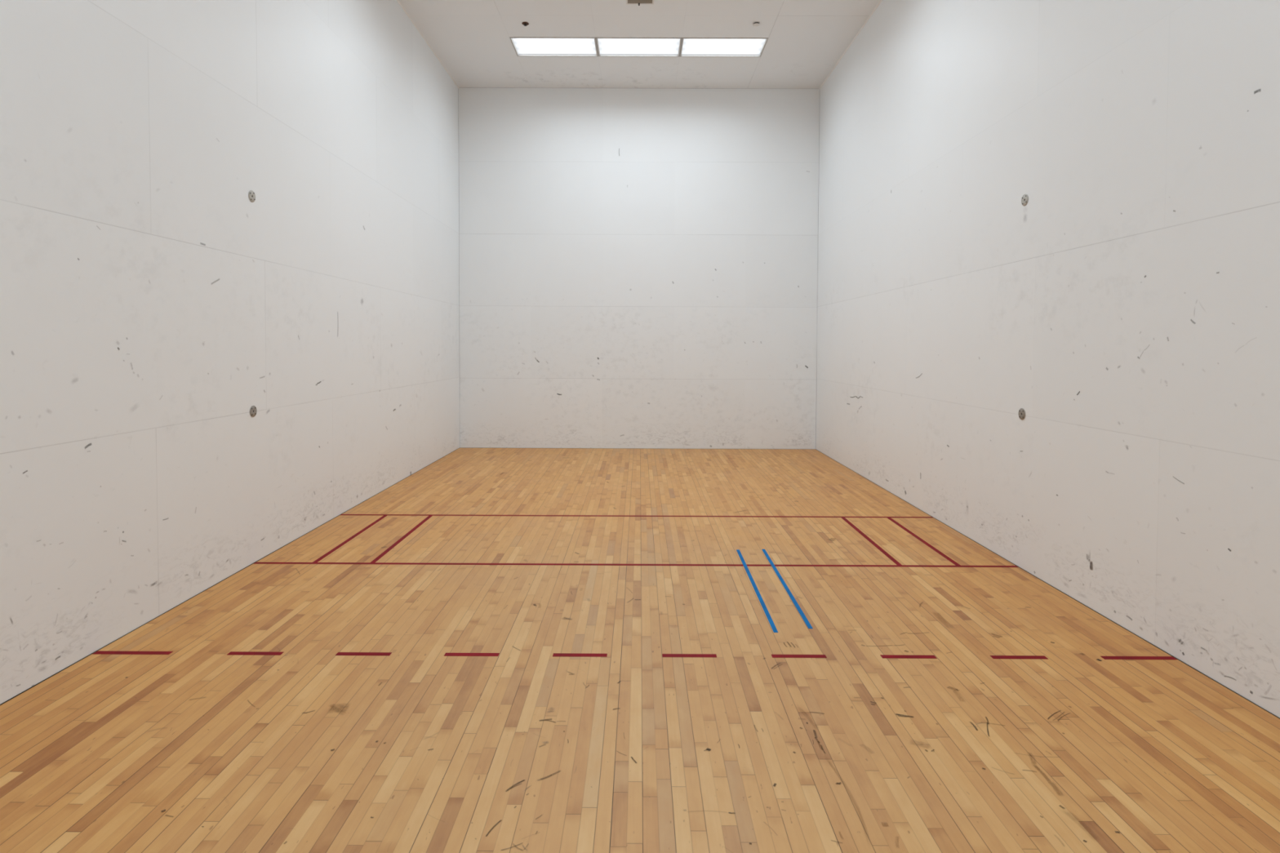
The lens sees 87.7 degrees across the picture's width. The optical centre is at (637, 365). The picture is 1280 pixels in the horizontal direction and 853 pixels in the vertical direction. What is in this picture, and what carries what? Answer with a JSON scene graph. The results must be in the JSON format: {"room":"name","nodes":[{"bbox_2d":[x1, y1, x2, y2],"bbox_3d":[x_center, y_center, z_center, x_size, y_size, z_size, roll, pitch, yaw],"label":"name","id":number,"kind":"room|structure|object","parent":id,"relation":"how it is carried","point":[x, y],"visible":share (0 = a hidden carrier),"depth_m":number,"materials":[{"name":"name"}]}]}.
{"room":"racquetball court","nodes":[
{"label":"racquetball court","id":0,"kind":"room"},
{"bbox_2d":[0,0,459,704],"bbox_3d":[-3.114,-1.473,5.242,0.121,6.105,12.192,0,2,0],"label":"wall","id":1,"kind":"structure","parent":0,"point":[148,304],"depth_m":4.63,"materials":[{"name":"paint"}]},
{"bbox_2d":[248,190,255,202],"bbox_3d":[-3.051,-1.341,5.276,0.007,0.091,0.091,0,2,0],"label":"anchor","id":2,"kind":"object","parent":1,"relation":"attached to","point":[251,195],"visible":1,"depth_m":5.27,"materials":[{"name":"metal"}]},
{"bbox_2d":[249,405,257,417],"bbox_3d":[-3.058,0.363,5.305,0.007,0.091,0.091,0,2,0],"label":"anchor","id":3,"kind":"object","parent":1,"relation":"attached to","point":[253,411],"visible":1,"depth_m":5.30,"materials":[{"name":"metal"}]},
{"bbox_2d":[396,0,459,88],"bbox_3d":[-3.035,-4.516,5.157,0.015,0.015,12.192,0,2,0],"label":"trim","id":4,"kind":"structure","parent":1,"relation":"attached to","point":[398,2],"depth_m":9.52,"materials":[{"name":"white paint"}]},
{"bbox_2d":[458,87,819,448],"bbox_3d":[0.011,-1.628,11.386,6.096,6.111,0.121,0,2,0],"label":"wall","id":5,"kind":"structure","parent":0,"point":[638,267],"depth_m":11.33,"materials":[{"name":"paint"}]},
{"bbox_2d":[398,0,879,88],"bbox_3d":[0.006,-4.692,5.143,6.096,0.360,12.192,0,2,0],"label":"ceiling","id":6,"kind":"structure","parent":0,"point":[806,38],"depth_m":9.29,"materials":[{"name":"paint"}]},
{"bbox_2d":[521,22,528,26],"bbox_3d":[-1.517,-4.609,9.004,0.094,0.031,0.094,0,2,0],"label":"sprinkler","id":7,"kind":"object","parent":6,"relation":"attached to","point":[525,24],"visible":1,"depth_m":8.99,"materials":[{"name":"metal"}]},
{"bbox_2d":[509,36,598,56],"bbox_3d":[-1.201,-4.692,9.708,1.215,0.110,0.606,0,2,0],"label":"ceiling light","id":8,"kind":"object","parent":6,"relation":"attached to","point":[523,46],"visible":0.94,"depth_m":9.74,"materials":[{"name":"white plastic"}]},
{"bbox_2d":[595,37,681,56],"bbox_3d":[0.018,-4.687,9.705,1.215,0.110,0.606,0,2,0],"label":"ceiling light","id":9,"kind":"object","parent":6,"relation":"attached to","point":[606,46],"visible":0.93,"depth_m":9.73,"materials":[{"name":"white plastic"}]},
{"bbox_2d":[626,0,653,5],"bbox_3d":[0.030,-4.619,8.304,0.351,0.100,0.351,0,2,0],"label":"ceiling vent","id":10,"kind":"object","parent":6,"relation":"in","point":[628,2],"visible":1,"depth_m":8.44,"materials":[{"name":"metal"}]},
{"bbox_2d":[680,37,768,57],"bbox_3d":[1.238,-4.683,9.701,1.215,0.110,0.606,0,2,0],"label":"ceiling light","id":11,"kind":"object","parent":6,"relation":"attached to","point":[690,46],"visible":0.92,"depth_m":9.72,"materials":[{"name":"white plastic"}]},
{"bbox_2d":[752,22,759,26],"bbox_3d":[1.601,-4.603,8.983,0.094,0.022,0.094,0,2,0],"label":"sprinkler","id":12,"kind":"object","parent":6,"relation":"attached to","point":[756,24],"visible":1,"depth_m":8.96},
{"bbox_2d":[0,448,1279,852],"bbox_3d":[-0.018,1.637,5.319,6.196,0.102,12.292,0,2,0],"label":"floor","id":13,"kind":"structure","parent":0,"point":[197,747],"depth_m":3.25,"materials":[{"name":"brown wood"}]},
{"bbox_2d":[92,650,173,654],"bbox_3d":[-2.847,1.620,3.759,0.430,0.001,0.038,0,2,0],"label":"segment","id":14,"kind":"object","parent":13,"relation":"on","point":[99,652],"visible":1,"depth_m":3.76,"materials":[{"name":"red paint"}]},
{"bbox_2d":[226,651,283,655],"bbox_3d":[-2.155,1.622,3.757,0.302,0.001,0.038,0,2,0],"label":"segment","id":15,"kind":"object","parent":13,"relation":"on","point":[251,653],"visible":1,"depth_m":3.76,"materials":[{"name":"red paint"}]},
{"bbox_2d":[312,515,387,562],"bbox_3d":[-2.585,1.556,6.087,0.038,0.001,1.495,0,2,0],"label":"court line","id":16,"kind":"object","parent":13,"relation":"on","point":[384,516],"visible":1,"depth_m":5.96,"materials":[{"name":"red paint"}]},
{"bbox_2d":[335,652,391,655],"bbox_3d":[-1.544,1.625,3.756,0.305,0.001,0.038,0,2,0],"label":"segment","id":17,"kind":"object","parent":13,"relation":"on","point":[338,653],"visible":1,"depth_m":3.75,"materials":[{"name":"red paint"}]},
{"bbox_2d":[370,515,431,562],"bbox_3d":[-2.122,1.558,6.086,0.038,0.001,1.495,0,2,0],"label":"court line","id":18,"kind":"object","parent":13,"relation":"on","point":[411,531],"visible":1,"depth_m":5.94,"materials":[{"name":"red paint"}]},
{"bbox_2d":[444,653,499,656],"bbox_3d":[-0.934,1.627,3.754,0.305,0.001,0.038,0,2,0],"label":"segment","id":19,"kind":"object","parent":13,"relation":"on","point":[446,654],"visible":1,"depth_m":3.75,"materials":[{"name":"red paint"}]},
{"bbox_2d":[552,653,607,657],"bbox_3d":[-0.324,1.629,3.752,0.305,0.001,0.038,0,2,0],"label":"segment","id":20,"kind":"object","parent":13,"relation":"on","point":[571,655],"visible":1,"depth_m":3.75,"materials":[{"name":"red paint"}]},
{"bbox_2d":[253,562,1017,567],"bbox_3d":[-0.018,1.587,5.314,6.078,0.001,0.038,0,2,0],"label":"court line","id":21,"kind":"object","parent":13,"relation":"on","point":[394,563],"visible":1,"depth_m":5.31,"materials":[{"name":"red paint"}]},
{"bbox_2d":[341,514,932,517],"bbox_3d":[-0.014,1.545,6.846,6.078,0.001,0.038,0,2,0],"label":"court line","id":22,"kind":"object","parent":13,"relation":"on","point":[341,514],"visible":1,"depth_m":6.84,"materials":[{"name":"red paint"}]},
{"bbox_2d":[662,653,716,657],"bbox_3d":[0.291,1.632,3.751,0.305,0.001,0.038,0,2,0],"label":"segment","id":23,"kind":"object","parent":13,"relation":"on","point":[663,655],"visible":1,"depth_m":3.75,"materials":[{"name":"red paint"}]},
{"bbox_2d":[736,549,777,632],"bbox_3d":[0.851,1.602,4.889,0.027,0.001,1.658,0,2,1],"label":"tape strip","id":24,"kind":"object","parent":13,"relation":"on","point":[760,598],"visible":1,"depth_m":4.68,"materials":[{"name":"blue plastic"}]},
{"bbox_2d":[761,549,813,628],"bbox_3d":[1.075,1.602,4.926,0.027,0.001,1.618,0,2,0],"label":"tape strip","id":25,"kind":"object","parent":13,"relation":"on","point":[801,612],"visible":1,"depth_m":4.73,"materials":[{"name":"blue plastic"}]},
{"bbox_2d":[771,654,826,657],"bbox_3d":[0.907,1.634,3.749,0.305,0.001,0.038,0,2,0],"label":"segment","id":26,"kind":"object","parent":13,"relation":"on","point":[772,655],"visible":1,"depth_m":3.75,"materials":[{"name":"red paint"}]},
{"bbox_2d":[841,517,901,564],"bbox_3d":[2.096,1.574,6.074,0.038,0.001,1.495,0,2,0],"label":"court line","id":27,"kind":"object","parent":13,"relation":"on","point":[851,524],"visible":1,"depth_m":5.93,"materials":[{"name":"red paint"}]},
{"bbox_2d":[880,654,937,658],"bbox_3d":[1.523,1.637,3.747,0.305,0.001,0.038,0,2,0],"label":"segment","id":28,"kind":"object","parent":13,"relation":"on","point":[891,656],"visible":1,"depth_m":3.75,"materials":[{"name":"red paint"}]},
{"bbox_2d":[887,517,960,565],"bbox_3d":[2.566,1.576,6.073,0.038,0.001,1.495,0,2,0],"label":"court line","id":29,"kind":"object","parent":13,"relation":"on","point":[890,518],"visible":1,"depth_m":5.93,"materials":[{"name":"red paint"}]},
{"bbox_2d":[990,655,1047,658],"bbox_3d":[2.143,1.639,3.745,0.308,0.001,0.038,0,2,0],"label":"segment","id":30,"kind":"object","parent":13,"relation":"on","point":[992,656],"visible":1,"depth_m":3.75,"materials":[{"name":"red paint"}]},
{"bbox_2d":[1100,656,1176,659],"bbox_3d":[2.813,1.642,3.744,0.405,0.001,0.038,0,2,0],"label":"segment","id":31,"kind":"object","parent":13,"relation":"on","point":[1103,657],"visible":1,"depth_m":3.74,"materials":[{"name":"red paint"}]},
{"bbox_2d":[815,0,1279,718],"bbox_3d":[3.101,-1.450,5.224,0.121,6.102,12.192,0,2,0],"label":"wall","id":32,"kind":"structure","parent":0,"point":[1130,308],"depth_m":4.61,"materials":[{"name":"paint"}]},
{"bbox_2d":[818,0,882,88],"bbox_3d":[3.046,-4.493,5.140,0.015,0.015,12.192,0,2,0],"label":"trim","id":33,"kind":"structure","parent":32,"relation":"attached to","point":[879,2],"depth_m":9.47,"materials":[{"name":"white paint"}]},
{"bbox_2d":[1017,408,1025,419],"bbox_3d":[3.030,0.381,5.260,0.007,0.091,0.091,0,2,0],"label":"anchor","id":34,"kind":"object","parent":32,"relation":"attached to","point":[1021,413],"visible":1,"depth_m":5.26,"materials":[{"name":"metal"}]},
{"bbox_2d":[1021,194,1028,205],"bbox_3d":[3.037,-1.301,5.232,0.007,0.091,0.091,0,2,0],"label":"anchor","id":35,"kind":"object","parent":32,"relation":"attached to","point":[1024,199],"visible":1,"depth_m":5.22,"materials":[{"name":"metal"}]}
]}

